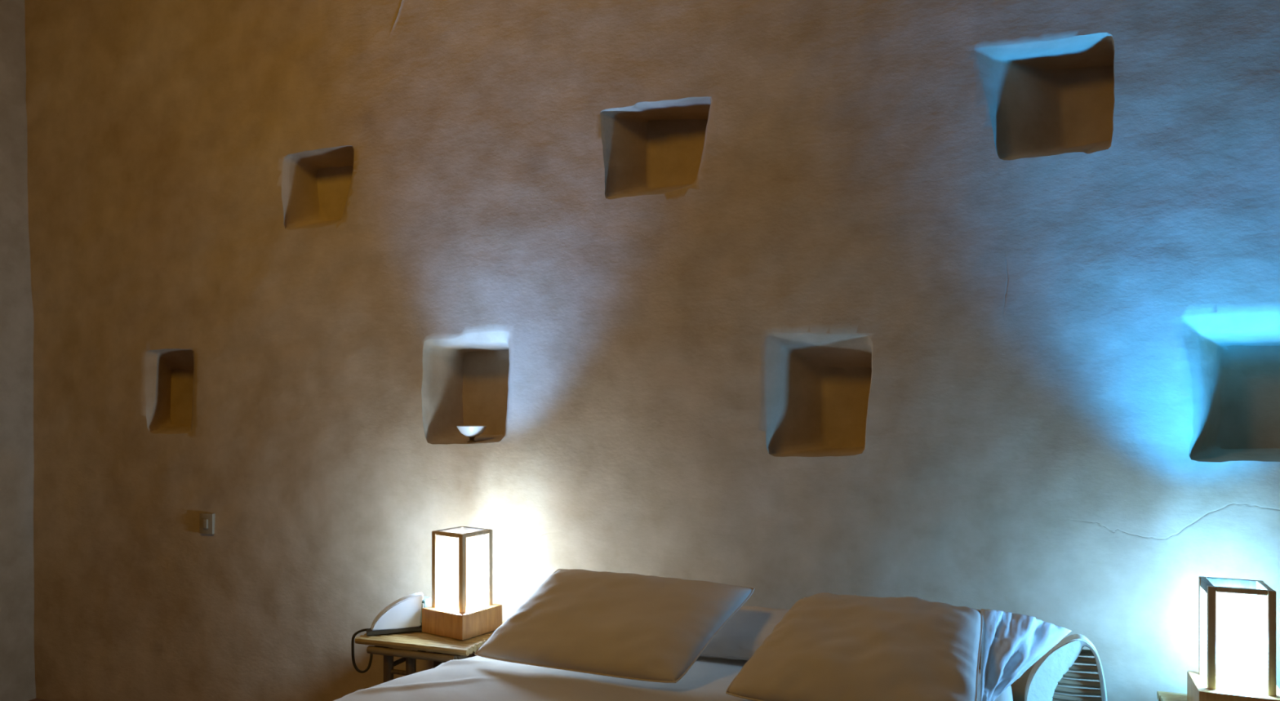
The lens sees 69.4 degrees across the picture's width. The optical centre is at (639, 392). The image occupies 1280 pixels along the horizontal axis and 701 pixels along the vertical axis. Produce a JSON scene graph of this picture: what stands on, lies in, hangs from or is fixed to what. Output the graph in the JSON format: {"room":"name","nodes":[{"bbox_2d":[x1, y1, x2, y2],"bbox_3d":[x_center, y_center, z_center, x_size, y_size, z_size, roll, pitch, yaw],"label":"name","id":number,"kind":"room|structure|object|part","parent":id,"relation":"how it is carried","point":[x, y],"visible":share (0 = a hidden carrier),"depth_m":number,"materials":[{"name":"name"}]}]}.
{"room":"traditional dwelling","nodes":[
{"label":"traditional dwelling","id":0,"kind":"room"},
{"bbox_2d":[0,0,35,700],"bbox_3d":[-3.745,-0.470,1.917,0.088,3.800,5.240,0,0,20],"label":"wall","id":1,"kind":"structure","parent":0,"point":[17,668],"depth_m":4.27,"materials":[{"name":"paint"}]},
{"bbox_2d":[28,698,50,700],"bbox_3d":[-0.854,1.430,0.870,6.800,0.001,5.250,0,0,20],"label":"floor","id":2,"kind":"structure","parent":0,"point":[33,700],"depth_m":4.30,"materials":[{"name":"ceramic"}]},
{"bbox_2d":[354,620,505,682],"bbox_3d":[-0.705,1.134,3.285,0.439,0.589,0.402,0,0,20],"label":"bedside table","id":3,"kind":"object","parent":2,"relation":"on","point":[417,640],"visible":0.34,"depth_m":3.13,"materials":[{"name":"wood"}]},
{"bbox_3d":[-0.863,1.154,3.173,0.035,0.548,0.035,0,0,20],"label":"leg","id":4,"kind":"part","parent":3,"relation":"part of","materials":[{"name":"brown wood"}]},
{"bbox_2d":[351,592,431,673],"bbox_3d":[-0.881,0.850,3.279,0.272,0.279,0.142,0,0,-18],"label":"telephone","id":5,"kind":"object","parent":3,"relation":"on","point":[404,614],"visible":0.93,"depth_m":3.23,"materials":[{"name":"white plastic"}]},
{"bbox_3d":[-0.980,0.913,3.279,0.082,0.153,0.061,0,0,-36],"label":"cord","id":6,"kind":"part","parent":5,"relation":"part of","materials":[{"name":"black plastic"}]},
{"bbox_3d":[-0.779,1.115,3.142,0.034,0.470,0.034,0,0,20],"label":"post","id":7,"kind":"part","parent":3,"relation":"part of","materials":[{"name":"brown wood"}]},
{"bbox_3d":[-0.757,1.154,3.464,0.035,0.548,0.035,0,0,20],"label":"leg","id":8,"kind":"part","parent":3,"relation":"part of","materials":[{"name":"brown wood"}]},
{"bbox_2d":[422,526,502,639],"bbox_3d":[-0.628,0.663,3.267,0.200,0.354,0.200,0,0,34],"label":"table lamp","id":9,"kind":"object","parent":3,"relation":"on","point":[462,607],"visible":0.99,"depth_m":3.22,"materials":[{"name":"white paper"}]},
{"bbox_3d":[-0.719,0.620,3.249,0.018,0.268,0.018,0,0,34],"label":"post","id":10,"kind":"part","parent":9,"relation":"part of","materials":[{"name":"brown wood"}]},
{"bbox_3d":[-0.664,0.492,3.212,0.113,0.013,0.014,0,0,34],"label":"rail","id":11,"kind":"part","parent":9,"relation":"part of","materials":[{"name":"brown wood"}]},
{"bbox_3d":[-0.664,0.632,3.212,0.113,0.240,0.001,0,0,34],"label":"paper panel","id":12,"kind":"part","parent":9,"relation":"part of","materials":[{"name":"white paper"}]},
{"bbox_3d":[-0.682,0.632,3.304,0.001,0.240,0.113,0,0,34],"label":"paper panel","id":13,"kind":"part","parent":9,"relation":"part of","materials":[{"name":"white paper"}]},
{"bbox_3d":[-0.682,0.498,3.304,0.014,0.025,0.113,0,0,34],"label":"rail","id":14,"kind":"part","parent":9,"relation":"part of","materials":[{"name":"brown wood"}]},
{"bbox_3d":[-0.610,0.620,3.175,0.018,0.268,0.018,0,0,34],"label":"post","id":15,"kind":"part","parent":9,"relation":"part of","materials":[{"name":"brown wood"}]},
{"bbox_3d":[-0.591,0.498,3.321,0.113,0.025,0.014,0,0,34],"label":"rail","id":16,"kind":"part","parent":9,"relation":"part of","materials":[{"name":"brown wood"}]},
{"bbox_3d":[-0.591,0.632,3.321,0.113,0.240,0.001,0,0,34],"label":"paper panel","id":17,"kind":"part","parent":9,"relation":"part of","materials":[{"name":"white paper"}]},
{"bbox_3d":[-0.573,0.632,3.230,0.001,0.240,0.113,0,0,34],"label":"paper panel","id":18,"kind":"part","parent":9,"relation":"part of","materials":[{"name":"white paper"}]},
{"bbox_3d":[-0.573,0.492,3.230,0.014,0.013,0.113,0,0,34],"label":"rail","id":19,"kind":"part","parent":9,"relation":"part of","materials":[{"name":"brown wood"}]},
{"bbox_3d":[-0.536,0.620,3.284,0.018,0.268,0.018,0,0,34],"label":"post","id":20,"kind":"part","parent":9,"relation":"part of","materials":[{"name":"brown wood"}]},
{"bbox_2d":[333,655,1013,700],"bbox_3d":[-0.064,1.155,2.173,1.822,0.621,2.040,0,0,20],"label":"bed","id":21,"kind":"object","parent":2,"relation":"on","point":[475,678],"visible":0.36,"depth_m":2.69,"materials":[{"name":"white fabric"}]},
{"bbox_2d":[474,568,755,683],"bbox_3d":[-0.093,0.707,2.878,0.834,0.254,0.364,0,0,20],"label":"pillow","id":22,"kind":"object","parent":21,"relation":"on","point":[621,625],"visible":1,"depth_m":2.80,"materials":[{"name":"fabric"}]},
{"bbox_2d":[699,606,789,660],"bbox_3d":[0.331,0.772,2.979,0.745,0.147,0.182,0,0,20],"label":"bolster","id":23,"kind":"object","parent":21,"relation":"on","point":[745,632],"visible":0.09,"depth_m":2.92,"materials":[{"name":"fabric"}]},
{"bbox_2d":[725,592,1071,700],"bbox_3d":[0.709,0.699,2.517,0.890,0.269,0.460,0,0,20],"label":"pillow","id":24,"kind":"object","parent":21,"relation":"on","point":[827,646],"visible":1,"depth_m":2.44,"materials":[{"name":"fabric"}]},
{"bbox_2d":[1024,634,1107,700],"bbox_3d":[1.254,1.071,2.724,0.222,0.712,0.064,0,0,20],"label":"chair","id":25,"kind":"object","parent":2,"relation":"on","point":[1047,673],"visible":0.96,"depth_m":2.71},
{"bbox_2d":[1156,691,1187,700],"bbox_3d":[1.627,1.144,2.425,0.422,0.569,0.386,0,0,20],"label":"bedside table","id":26,"kind":"object","parent":2,"relation":"on","point":[1162,695],"visible":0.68,"depth_m":2.63,"materials":[{"name":"wood"}]},
{"bbox_2d":[1186,576,1279,700],"bbox_3d":[1.581,0.683,2.452,0.200,0.354,0.200,0,0,23],"label":"table lamp","id":27,"kind":"object","parent":26,"relation":"on","point":[1237,617],"visible":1,"depth_m":2.40,"materials":[{"name":"brown wood"}]},
{"bbox_3d":[1.546,0.640,2.539,0.018,0.268,0.018,0,0,23],"label":"post","id":28,"kind":"part","parent":27,"relation":"part of","materials":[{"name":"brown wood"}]},
{"bbox_3d":[1.520,0.652,2.478,0.001,0.240,0.113,0,0,23],"label":"paper panel","id":29,"kind":"part","parent":27,"relation":"part of","materials":[{"name":"white paper"}]},
{"bbox_3d":[1.520,0.519,2.478,0.014,0.025,0.113,0,0,23],"label":"rail","id":30,"kind":"part","parent":27,"relation":"part of","materials":[{"name":"brown wood"}]},
{"bbox_3d":[1.494,0.640,2.417,0.018,0.268,0.018,0,0,23],"label":"post","id":31,"kind":"part","parent":27,"relation":"part of","materials":[{"name":"brown wood"}]},
{"bbox_3d":[1.607,0.519,2.513,0.113,0.025,0.014,0,0,23],"label":"rail","id":32,"kind":"part","parent":27,"relation":"part of","materials":[{"name":"brown wood"}]},
{"bbox_3d":[1.607,0.652,2.513,0.113,0.240,0.001,0,0,23],"label":"paper panel","id":33,"kind":"part","parent":27,"relation":"part of","materials":[{"name":"white paper"}]},
{"bbox_3d":[1.555,0.513,2.391,0.113,0.013,0.014,0,0,23],"label":"rail","id":34,"kind":"part","parent":27,"relation":"part of","materials":[{"name":"brown wood"}]},
{"bbox_3d":[1.555,0.652,2.391,0.113,0.240,0.001,0,0,23],"label":"paper panel","id":35,"kind":"part","parent":27,"relation":"part of","materials":[{"name":"white paper"}]},
{"bbox_3d":[1.668,0.640,2.487,0.018,0.268,0.018,0,0,23],"label":"post","id":36,"kind":"part","parent":27,"relation":"part of","materials":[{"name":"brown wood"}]},
{"bbox_3d":[1.642,0.652,2.426,0.001,0.240,0.113,0,0,23],"label":"paper panel","id":37,"kind":"part","parent":27,"relation":"part of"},
{"bbox_3d":[1.642,0.513,2.426,0.014,0.013,0.113,0,0,23],"label":"rail","id":38,"kind":"part","parent":27,"relation":"part of","materials":[{"name":"brown wood"}]},
{"bbox_3d":[1.616,0.640,2.366,0.018,0.268,0.018,0,0,23],"label":"post","id":39,"kind":"part","parent":27,"relation":"part of","materials":[{"name":"brown wood"}]},
{"bbox_2d":[24,0,1279,700],"bbox_3d":[0.085,-0.470,3.377,6.750,3.800,0.253,0,0,20],"label":"wall","id":40,"kind":"structure","parent":0,"point":[971,304],"depth_m":3.31,"materials":[{"name":"paint"}]},
{"bbox_2d":[199,512,214,534],"bbox_3d":[-1.857,0.561,3.962,0.072,0.088,0.025,0,0,20],"label":"light switch","id":41,"kind":"object","parent":40,"relation":"attached to","point":[206,521],"visible":1,"depth_m":3.95,"materials":[{"name":"white plastic"}]},
{"bbox_2d":[457,425,486,443],"bbox_3d":[-0.652,0.162,3.584,0.116,0.066,0.116,0,0,20],"label":"bowl","id":42,"kind":"object","parent":40,"relation":"in","point":[471,432],"visible":0.99,"depth_m":3.55,"materials":[{"name":"white ceramic"}]}
]}

